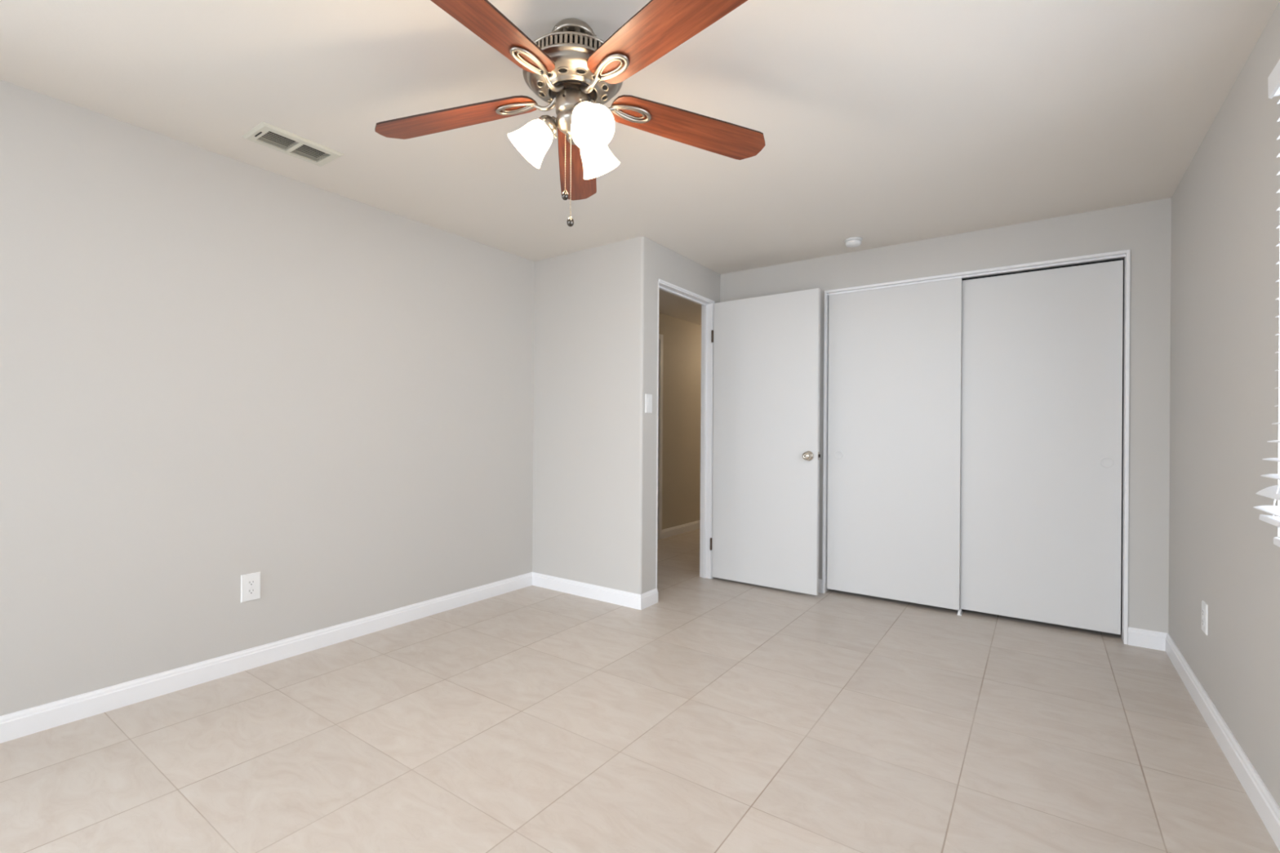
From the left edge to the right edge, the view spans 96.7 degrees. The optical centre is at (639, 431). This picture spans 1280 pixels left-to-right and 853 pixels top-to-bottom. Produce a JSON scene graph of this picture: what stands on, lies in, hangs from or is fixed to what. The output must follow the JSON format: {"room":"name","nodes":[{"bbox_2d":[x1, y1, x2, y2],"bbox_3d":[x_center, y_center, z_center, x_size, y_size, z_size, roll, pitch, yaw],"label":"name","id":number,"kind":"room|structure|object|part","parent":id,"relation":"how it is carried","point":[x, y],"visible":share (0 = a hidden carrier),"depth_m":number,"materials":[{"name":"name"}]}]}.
{"room":"empty bedroom","nodes":[
{"label":"empty bedroom","id":0,"kind":"room"},
{"bbox_2d":[0,80,534,715],"bbox_3d":[-2.377,-0.069,1.839,0.110,2.294,5.467,0,0,35],"label":"wall","id":1,"kind":"structure","parent":0,"point":[215,369],"depth_m":2.50,"materials":[{"name":"beige paint"}]},
{"bbox_2d":[240,571,260,602],"bbox_3d":[-1.775,0.712,2.598,0.008,0.124,0.079,0,0,35],"label":"wall outlet","id":2,"kind":"object","parent":1,"relation":"attached to","point":[250,583],"visible":1,"depth_m":2.59,"materials":[{"name":"white plastic"}]},
{"bbox_2d":[247,579,255,586],"bbox_3d":[-1.773,0.692,2.597,0.002,0.027,0.033,0,0,35],"label":"socket","id":3,"kind":"object","parent":2,"relation":"attached to","point":[250,582],"depth_m":2.60,"materials":[{"name":"white plastic"}]},
{"bbox_2d":[247,587,255,595],"bbox_3d":[-1.773,0.731,2.597,0.002,0.027,0.033,0,0,35],"label":"socket","id":4,"kind":"object","parent":2,"relation":"attached to","point":[251,591],"depth_m":2.60,"materials":[{"name":"white plastic"}]},
{"bbox_2d":[0,572,657,742],"bbox_3d":[-1.899,1.036,1.606,0.953,0.090,5.645,0,0,35],"label":"baseboard","id":5,"kind":"structure","parent":1,"relation":"attached to","point":[24,722],"depth_m":2.64,"materials":[{"name":"white wood"}]},
{"bbox_2d":[532,236,719,594],"bbox_3d":[-0.090,-0.054,4.269,1.050,2.294,1.142,0,0,35],"label":"wall","id":6,"kind":"structure","parent":0,"point":[596,308],"depth_m":3.72,"materials":[{"name":"beige paint"}]},
{"bbox_2d":[644,394,652,413],"bbox_3d":[0.057,-0.172,3.555,0.010,0.118,0.074,0,0,35],"label":"light switch","id":7,"kind":"object","parent":6,"relation":"attached to","point":[648,397],"visible":1,"depth_m":3.55,"materials":[{"name":"white plastic"}]},
{"bbox_2d":[656,279,715,588],"bbox_3d":[0.294,0.062,3.970,0.098,2.067,0.752,0,0,35],"label":"door frame","id":8,"kind":"structure","parent":6,"relation":"attached to","point":[707,304],"depth_m":4.25,"materials":[{"name":"white wood"}]},
{"bbox_2d":[710,288,820,595],"bbox_3d":[0.863,0.068,4.000,0.813,2.027,0.156,0,0,36],"label":"door","id":9,"kind":"structure","parent":6,"relation":"in","point":[766,419],"depth_m":3.96,"materials":[{"name":"white paint"}]},
{"bbox_3d":[1.105,0.164,3.763,0.066,0.066,0.061,0,0,36],"label":"knob","id":10,"kind":"part","parent":9,"relation":"part of","materials":[{"name":"silver metal"}]},
{"bbox_2d":[0,528,1279,852],"bbox_3d":[0.243,1.135,2.637,3.912,0.080,10.020,0,0,35],"label":"floor","id":11,"kind":"structure","parent":0,"point":[716,715],"depth_m":1.98,"materials":[{"name":"beige tile"}]},
{"bbox_2d":[956,608,963,615],"bbox_3d":[1.944,1.095,3.458,0.022,0.024,0.092,0,0,35],"label":"floor guide","id":12,"kind":"object","parent":11,"relation":"on","point":[960,611],"visible":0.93,"depth_m":3.43,"materials":[{"name":"white plastic"}]},
{"bbox_2d":[0,0,1279,325],"bbox_3d":[0.259,-1.248,2.637,3.912,0.100,10.020,0,0,35],"label":"ceiling","id":13,"kind":"structure","parent":0,"point":[882,122],"depth_m":2.06,"materials":[{"name":"paint"}]},
{"bbox_2d":[241,121,343,166],"bbox_3d":[-1.462,-1.251,2.410,0.198,0.108,0.316,0,0,35],"label":"ceiling vent","id":14,"kind":"object","parent":13,"relation":"in","point":[264,134],"visible":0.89,"depth_m":2.40,"materials":[{"name":"beige metal"}]},
{"bbox_2d":[374,0,765,226],"bbox_3d":[-0.218,-0.902,1.664,1.284,0.599,1.247,0,0,35],"label":"ceiling fan","id":15,"kind":"object","parent":13,"relation":"hanging from","point":[574,71],"visible":1,"depth_m":1.65,"materials":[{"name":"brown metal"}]},
{"bbox_3d":[-0.585,-0.989,1.801,0.548,0.006,0.144,-3,9,14],"label":"blade","id":16,"kind":"part","parent":15,"relation":"part of","materials":[{"name":"brown wood"}]},
{"bbox_3d":[-0.408,-1.014,1.371,0.144,0.006,0.548,12,6,31],"label":"blade","id":17,"kind":"part","parent":15,"relation":"part of","materials":[{"name":"brown wood"}]},
{"bbox_3d":[-0.343,-0.990,1.745,0.211,0.038,0.064,-3,8,14],"label":"blade arm","id":18,"kind":"part","parent":15,"relation":"part of","materials":[{"name":"silver metal"}]},
{"bbox_3d":[-0.335,-0.868,1.707,0.135,0.140,0.125,0,0,35],"label":"lamp shade","id":19,"kind":"part","parent":15,"relation":"part of","materials":[{"name":"white glass"}]},
{"bbox_3d":[-0.280,-0.999,1.583,0.064,0.038,0.211,11,5,31],"label":"blade arm","id":20,"kind":"part","parent":15,"relation":"part of","materials":[{"name":"silver metal"}]},
{"bbox_3d":[-0.223,-0.811,1.708,0.006,0.183,0.003,0,0,5],"label":"pull chain","id":21,"kind":"part","parent":15,"relation":"part of","materials":[{"name":"beige"}]},
{"bbox_3d":[-0.204,-0.763,1.680,0.003,0.269,0.007,0,0,-6],"label":"pull chain","id":22,"kind":"part","parent":15,"relation":"part of","materials":[{"name":"beige"}]},
{"bbox_3d":[-0.210,-0.988,1.855,0.064,0.038,0.211,-9,-3,-5],"label":"blade arm","id":23,"kind":"part","parent":15,"relation":"part of","materials":[{"name":"silver metal"}]},
{"bbox_3d":[-0.231,-0.985,2.102,0.144,0.006,0.548,-10,-3,-5],"label":"blade","id":24,"kind":"part","parent":15,"relation":"part of","materials":[{"name":"brown wood"}]},
{"bbox_3d":[-0.153,-0.888,1.615,0.062,0.066,0.050,0,0,35],"label":"bulb","id":25,"kind":"part","parent":15,"relation":"part of","materials":[{"name":"white glass"}]},
{"bbox_3d":[-0.145,-0.866,1.590,0.137,0.140,0.122,0,0,35],"label":"lamp shade","id":26,"kind":"part","parent":15,"relation":"part of","materials":[{"name":"white glass"}]},
{"bbox_3d":[-0.137,-0.866,1.815,0.127,0.140,0.139,0,0,35],"label":"lamp shade","id":27,"kind":"part","parent":15,"relation":"part of","materials":[{"name":"white glass"}]},
{"bbox_3d":[-0.106,-0.994,1.594,0.064,0.038,0.211,12,-6,-40],"label":"blade arm","id":28,"kind":"part","parent":15,"relation":"part of","materials":[{"name":"silver metal"}]},
{"bbox_3d":[-0.064,-0.989,1.762,0.211,0.038,0.064,4,-10,-22],"label":"blade arm","id":29,"kind":"part","parent":15,"relation":"part of","materials":[{"name":"silver metal"}]},
{"bbox_3d":[0.056,-1.000,1.407,0.144,0.006,0.548,13,-7,-40],"label":"blade","id":30,"kind":"part","parent":15,"relation":"part of","materials":[{"name":"brown wood"}]},
{"bbox_3d":[0.165,-0.987,1.859,0.548,0.006,0.144,4,-11,-22],"label":"blade","id":31,"kind":"part","parent":15,"relation":"part of","materials":[{"name":"brown wood"}]},
{"bbox_2d":[844,236,862,247],"bbox_3d":[1.327,-1.171,3.542,0.106,0.039,0.106,0,0,35],"label":"smoke detector","id":32,"kind":"object","parent":13,"relation":"attached to","point":[853,242],"visible":1,"depth_m":3.51,"materials":[{"name":"white plastic"}]},
{"bbox_2d":[658,312,701,529],"bbox_3d":[0.304,-0.051,6.011,0.110,2.294,4.223,0,0,35],"label":"wall","id":33,"kind":"structure","parent":0,"point":[682,339],"depth_m":6.11,"materials":[{"name":"paint"}]},
{"bbox_2d":[657,339,659,539],"bbox_3d":[-0.031,0.082,5.435,0.006,2.015,0.768,0,0,35],"label":"door","id":34,"kind":"structure","parent":33,"relation":"in","point":[659,340],"depth_m":5.74,"materials":[{"name":"white paint"}]},
{"bbox_2d":[658,333,662,539],"bbox_3d":[-0.029,0.056,5.433,0.014,2.075,0.880,0,0,35],"label":"door frame","id":35,"kind":"structure","parent":33,"relation":"attached to","point":[660,336],"depth_m":5.76,"materials":[{"name":"white wood"}]},
{"bbox_2d":[662,520,700,538],"bbox_3d":[0.890,1.055,6.748,0.013,0.090,2.335,0,0,35],"label":"baseboard","id":36,"kind":"structure","parent":33,"relation":"attached to","point":[680,529],"depth_m":6.09,"materials":[{"name":"wood"}]},
{"bbox_2d":[720,197,1171,632],"bbox_3d":[1.720,-0.041,3.626,2.650,2.294,0.110,0,0,35],"label":"wall","id":37,"kind":"structure","parent":0,"point":[1144,228],"depth_m":2.97,"materials":[{"name":"beige paint"}]},
{"bbox_2d":[712,577,822,592],"bbox_3d":[0.888,1.055,4.067,0.794,0.090,0.118,0,0,35],"label":"baseboard","id":38,"kind":"structure","parent":37,"relation":"attached to","point":[820,580],"depth_m":3.88,"materials":[{"name":"white wood"}]},
{"bbox_2d":[826,278,962,610],"bbox_3d":[1.616,0.074,3.674,0.794,2.010,0.035,0,0,35],"label":"door","id":39,"kind":"structure","parent":37,"relation":"in","point":[895,397],"depth_m":3.64,"materials":[{"name":"white paint"}]},
{"bbox_3d":[1.342,0.160,3.848,0.058,0.058,0.003,0,0,35],"label":"finger pull","id":40,"kind":"part","parent":39,"relation":"part of","materials":[{"name":"white paint"}]},
{"bbox_2d":[822,249,1130,644],"bbox_3d":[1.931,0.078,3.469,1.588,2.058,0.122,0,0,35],"label":"closet frame","id":41,"kind":"object","parent":37,"relation":"attached to","point":[1125,255],"visible":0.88,"depth_m":3.12,"materials":[{"name":"white wood"}]},
{"bbox_2d":[960,259,1123,635],"bbox_3d":[2.251,0.084,3.274,0.795,1.998,0.035,0,0,35],"label":"door","id":42,"kind":"structure","parent":37,"relation":"in","point":[1042,411],"depth_m":3.23,"materials":[{"name":"white paint"}]},
{"bbox_3d":[2.516,0.168,3.068,0.058,0.058,0.003,0,0,35],"label":"finger pull","id":43,"kind":"part","parent":42,"relation":"part of","materials":[{"name":"white paint"}]},
{"bbox_2d":[1168,0,1279,807],"bbox_3d":[0.854,-0.047,0.193,0.110,2.294,6.499,0,0,35],"label":"wall","id":44,"kind":"structure","parent":0,"point":[1224,254],"depth_m":1.94,"materials":[{"name":"beige paint"}]},
{"bbox_2d":[1127,626,1279,851],"bbox_3d":[0.737,1.054,0.270,0.157,0.090,6.499,0,0,35],"label":"baseboard","id":45,"kind":"structure","parent":44,"relation":"attached to","point":[1268,811],"depth_m":1.99,"materials":[{"name":"white wood"}]},
{"bbox_2d":[1201,600,1208,635],"bbox_3d":[2.219,0.733,2.239,0.008,0.118,0.074,0,0,35],"label":"wall outlet","id":46,"kind":"object","parent":44,"relation":"attached to","point":[1204,606],"visible":1,"depth_m":2.22,"materials":[{"name":"white plastic"}]},
{"bbox_2d":[1253,59,1279,527],"bbox_3d":[1.293,-0.366,0.916,0.099,1.222,1.544,0,0,35],"label":"window blind","id":47,"kind":"object","parent":44,"relation":"attached to","point":[1273,79],"visible":1,"depth_m":1.51,"materials":[{"name":"white plastic"}]},
{"bbox_3d":[1.278,0.234,0.922,0.052,0.016,1.522,7,4,35],"label":"rail","id":48,"kind":"part","parent":47,"relation":"part of","materials":[{"name":"white plastic"}]},
{"bbox_3d":[1.631,-0.345,1.455,0.011,1.141,0.055,0,0,14],"label":"pull cord","id":49,"kind":"part","parent":47,"relation":"part of","materials":[{"name":"white plastic"}]},
{"bbox_2d":[1273,537,1279,546],"bbox_3d":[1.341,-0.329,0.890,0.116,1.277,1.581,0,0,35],"label":"window sill","id":50,"kind":"structure","parent":44,"relation":"in","point":[1276,540],"depth_m":1.55,"materials":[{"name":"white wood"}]}
]}

